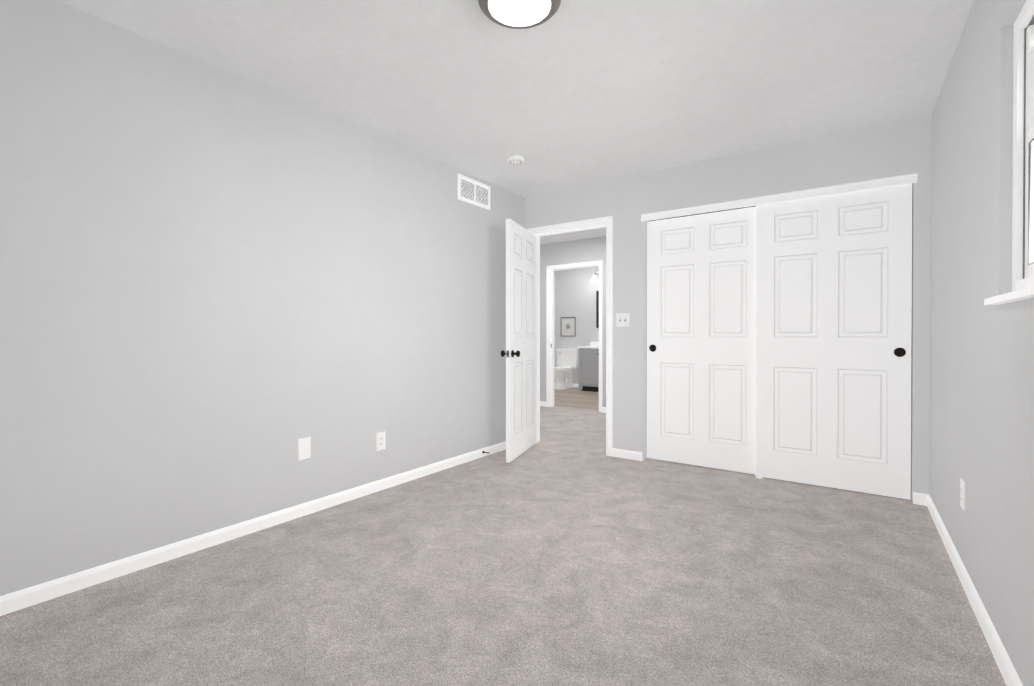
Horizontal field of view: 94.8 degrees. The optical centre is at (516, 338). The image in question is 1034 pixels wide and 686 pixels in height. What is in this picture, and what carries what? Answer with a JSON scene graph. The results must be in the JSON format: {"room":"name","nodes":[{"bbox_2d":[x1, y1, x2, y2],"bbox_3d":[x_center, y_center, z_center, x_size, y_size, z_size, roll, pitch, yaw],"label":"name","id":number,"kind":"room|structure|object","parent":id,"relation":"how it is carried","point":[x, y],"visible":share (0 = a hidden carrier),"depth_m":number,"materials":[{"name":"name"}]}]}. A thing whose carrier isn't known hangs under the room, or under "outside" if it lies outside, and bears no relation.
{"room":"empty bedroom","nodes":[
{"label":"empty bedroom","id":0,"kind":"room"},
{"bbox_2d":[0,0,524,595],"bbox_3d":[-1.275,-0.169,2.916,0.120,2.440,4.777,0,0,35],"label":"wall","id":1,"kind":"structure","parent":0,"point":[222,292],"depth_m":2.38,"materials":[{"name":"grey paint"}]},
{"bbox_2d":[0,441,505,615],"bbox_3d":[-1.214,1.017,2.881,0.030,0.070,4.537,0,0,35],"label":"baseboard","id":2,"kind":"structure","parent":1,"relation":"attached to","point":[60,587],"depth_m":2.37,"materials":[{"name":"white wood"}]},
{"bbox_2d":[298,437,310,460],"bbox_3d":[-1.264,0.657,2.827,0.007,0.125,0.078,0,0,35],"label":"blank wall plate","id":3,"kind":"object","parent":1,"relation":"attached to","point":[304,448],"visible":1,"depth_m":2.82,"materials":[{"name":"white plastic"}]},
{"bbox_2d":[376,431,385,450],"bbox_3d":[-0.939,0.712,3.288,0.008,0.125,0.078,0,0,35],"label":"duplex electrical outlet","id":4,"kind":"object","parent":1,"relation":"attached to","point":[380,440],"visible":1,"depth_m":3.28,"materials":[{"name":"white plastic"}]},
{"bbox_2d":[458,174,489,209],"bbox_3d":[-0.362,-1.256,4.094,0.010,0.212,0.430,0,0,35],"label":"air vent","id":5,"kind":"object","parent":1,"relation":"in","point":[473,192],"visible":1,"depth_m":4.08,"materials":[{"name":"white metal"}]},
{"bbox_2d":[0,442,1005,685],"bbox_3d":[0.028,1.107,2.007,3.306,0.100,4.777,0,0,35],"label":"floor carpet","id":6,"kind":"object","parent":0,"point":[543,564],"visible":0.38,"depth_m":1.95,"materials":[{"name":"grey carpet"}]},
{"bbox_2d":[57,0,973,244],"bbox_3d":[-0.004,-1.442,3.336,4.906,0.100,6.940,0,0,35],"label":"ceiling","id":7,"kind":"structure","parent":0,"point":[568,94],"depth_m":2.45,"materials":[{"name":"paint"}]},
{"bbox_2d":[507,155,523,164],"bbox_3d":[-0.011,-1.374,3.663,0.134,0.040,0.134,0,0,35],"label":"smoke detector","id":8,"kind":"object","parent":7,"relation":"attached to","point":[515,159],"visible":0.98,"depth_m":3.63,"materials":[{"name":"white plastic"}]},
{"bbox_2d":[478,0,560,28],"bbox_3d":[0.010,-1.353,1.911,0.332,0.058,0.332,0,0,35],"label":"flush-mount light","id":9,"kind":"object","parent":7,"relation":"attached to","point":[519,14],"visible":1,"depth_m":1.93,"materials":[{"name":"white glass"}]},
{"bbox_2d":[540,236,605,406],"bbox_3d":[1.150,-0.193,6.701,2.930,2.440,0.120,0,0,35],"label":"wall","id":10,"kind":"structure","parent":0,"point":[578,251],"depth_m":6.93,"materials":[{"name":"grey paint"}]},
{"bbox_2d":[540,401,605,412],"bbox_3d":[0.528,0.997,5.825,2.690,0.070,2.043,0,0,35],"label":"baseboard","id":11,"kind":"structure","parent":10,"relation":"attached to","point":[542,403],"depth_m":7.13,"materials":[{"name":"white wood"}]},
{"bbox_2d":[546,261,602,411],"bbox_3d":[0.855,-0.028,6.910,0.909,2.106,0.155,0,0,35],"label":"door frame","id":12,"kind":"structure","parent":10,"relation":"attached to","point":[550,316],"depth_m":7.09,"materials":[{"name":"white wood"}]},
{"bbox_2d":[554,267,598,383],"bbox_3d":[1.629,-0.267,9.544,3.140,2.550,0.120,0,0,35],"label":"wall","id":13,"kind":"structure","parent":0,"point":[575,292],"depth_m":9.75,"materials":[{"name":"paint"}]},
{"bbox_2d":[561,317,575,335],"bbox_3d":[1.057,-0.240,9.861,0.345,0.400,0.018,0,0,35],"label":"framed print","id":14,"kind":"object","parent":13,"relation":"attached to","point":[568,326],"visible":1,"depth_m":9.86,"materials":[{"name":"white paper"}]},
{"bbox_2d":[590,270,598,281],"bbox_3d":[1.540,-1.236,9.395,0.180,0.240,0.215,0,0,35],"label":"sconce","id":15,"kind":"object","parent":13,"relation":"attached to","point":[594,276],"visible":0.96,"depth_m":9.34,"materials":[{"name":"white glass"}]},
{"bbox_2d":[596,291,598,327],"bbox_3d":[1.833,-0.575,9.311,0.600,0.740,0.022,0,0,35],"label":"framed mirror","id":16,"kind":"object","parent":13,"relation":"attached to","point":[597,309],"visible":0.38,"depth_m":9.46,"materials":[{"name":"black mirror"}]},
{"bbox_2d":[525,116,931,501],"bbox_3d":[1.368,-0.175,3.903,3.066,2.440,0.120,0,0,35],"label":"wall","id":17,"kind":"structure","parent":0,"point":[884,151],"depth_m":3.62,"materials":[{"name":"grey paint"}]},
{"bbox_2d":[501,218,536,462],"bbox_3d":[0.065,0.018,4.294,0.306,2.025,0.754,0,0,35],"label":"entry door","id":18,"kind":"structure","parent":17,"relation":"in","point":[520,353],"depth_m":4.21,"materials":[{"name":"white paint"}]},
{"bbox_2d":[527,216,612,455],"bbox_3d":[0.513,-0.020,4.506,0.897,2.121,0.155,0,0,35],"label":"door frame","id":19,"kind":"structure","parent":17,"relation":"attached to","point":[583,225],"depth_m":4.22,"materials":[{"name":"white wood"}]},
{"bbox_2d":[616,313,628,326],"bbox_3d":[0.919,-0.161,4.136,0.118,0.118,0.016,0,0,35],"label":"switch plate","id":20,"kind":"object","parent":17,"relation":"attached to","point":[622,319],"visible":1,"depth_m":4.14,"materials":[{"name":"white plastic"}]},
{"bbox_2d":[612,448,642,460],"bbox_3d":[0.954,1.009,4.121,0.277,0.070,0.013,0,0,35],"label":"baseboard","id":21,"kind":"structure","parent":17,"relation":"attached to","point":[626,454],"depth_m":4.11,"materials":[{"name":"white wood"}]},
{"bbox_2d":[647,206,755,473],"bbox_3d":[1.494,0.011,3.837,0.900,2.040,0.039,0,0,35],"label":"closet door","id":22,"kind":"structure","parent":17,"relation":"in","point":[701,339],"depth_m":3.82,"materials":[{"name":"white paint"}]},
{"bbox_2d":[641,173,917,478],"bbox_3d":[1.823,0.000,3.566,1.798,2.094,0.130,0,0,35],"label":"trim","id":23,"kind":"structure","parent":17,"relation":"attached to","point":[852,187],"depth_m":3.40,"materials":[{"name":"white wood"}]},
{"bbox_2d":[755,183,911,499],"bbox_3d":[2.167,0.015,3.313,0.900,2.040,0.039,0,0,35],"label":"closet door","id":24,"kind":"structure","parent":17,"relation":"in","point":[833,329],"depth_m":3.27,"materials":[{"name":"white paint"}]},
{"bbox_2d":[668,183,912,407],"bbox_3d":[2.303,-0.176,4.077,1.976,2.440,0.120,0,0,35],"label":"door frame","id":25,"kind":"structure","parent":0,"point":[912,222],"depth_m":3.55,"materials":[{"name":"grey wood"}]},
{"bbox_2d":[929,0,1033,685],"bbox_3d":[1.331,-0.157,1.082,0.120,2.440,4.777,0,0,35],"label":"wall","id":26,"kind":"structure","parent":0,"point":[981,400],"depth_m":1.78,"materials":[{"name":"grey paint"}]},
{"bbox_2d":[960,478,964,511],"bbox_3d":[1.953,0.686,2.083,0.008,0.125,0.078,0,0,35],"label":"duplex electrical outlet","id":27,"kind":"object","parent":26,"relation":"attached to","point":[962,493],"visible":0.98,"depth_m":2.07,"materials":[{"name":"white plastic"}]},
{"bbox_2d":[916,493,1022,685],"bbox_3d":[1.267,1.028,1.135,0.037,0.070,4.537,0,0,35],"label":"baseboard","id":28,"kind":"structure","parent":26,"relation":"attached to","point":[1010,676],"depth_m":1.81,"materials":[{"name":"white wood"}]},
{"bbox_2d":[984,0,1033,304],"bbox_3d":[1.384,-0.573,1.172,0.160,0.924,1.020,0,0,35],"label":"window","id":29,"kind":"structure","parent":26,"relation":"in","point":[1023,187],"depth_m":1.52,"materials":[{"name":"white plastic"}]},
{"label":"outside","id":30,"kind":"structure","parent":0,"visible":0},
{"bbox_2d":[540,406,605,450],"bbox_3d":[0.562,1.082,5.874,2.930,0.100,2.163,0,0,35],"label":"floor","id":31,"kind":"structure","parent":30,"point":[577,427],"depth_m":5.51,"materials":[{"name":"grey carpet"}]},
{"bbox_2d":[554,387,598,409],"bbox_3d":[0.915,1.065,8.538,3.140,0.100,2.600,0,0,35],"label":"floor","id":32,"kind":"structure","parent":30,"point":[573,397],"depth_m":8.04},
{"bbox_2d":[554,348,578,389],"bbox_3d":[0.922,0.611,9.536,0.490,0.795,0.700,0,0,35],"label":"toilet","id":33,"kind":"object","parent":32,"relation":"on","point":[567,360],"visible":0.85,"depth_m":9.55,"materials":[{"name":"white ceramic"}]},
{"bbox_2d":[577,342,598,391],"bbox_3d":[1.701,0.521,9.065,0.949,0.980,0.579,0,0,35],"label":"vanity cabinet","id":34,"kind":"object","parent":32,"relation":"on","point":[588,378],"visible":0.44,"depth_m":9.01,"materials":[{"name":"grey paint"}]}
]}

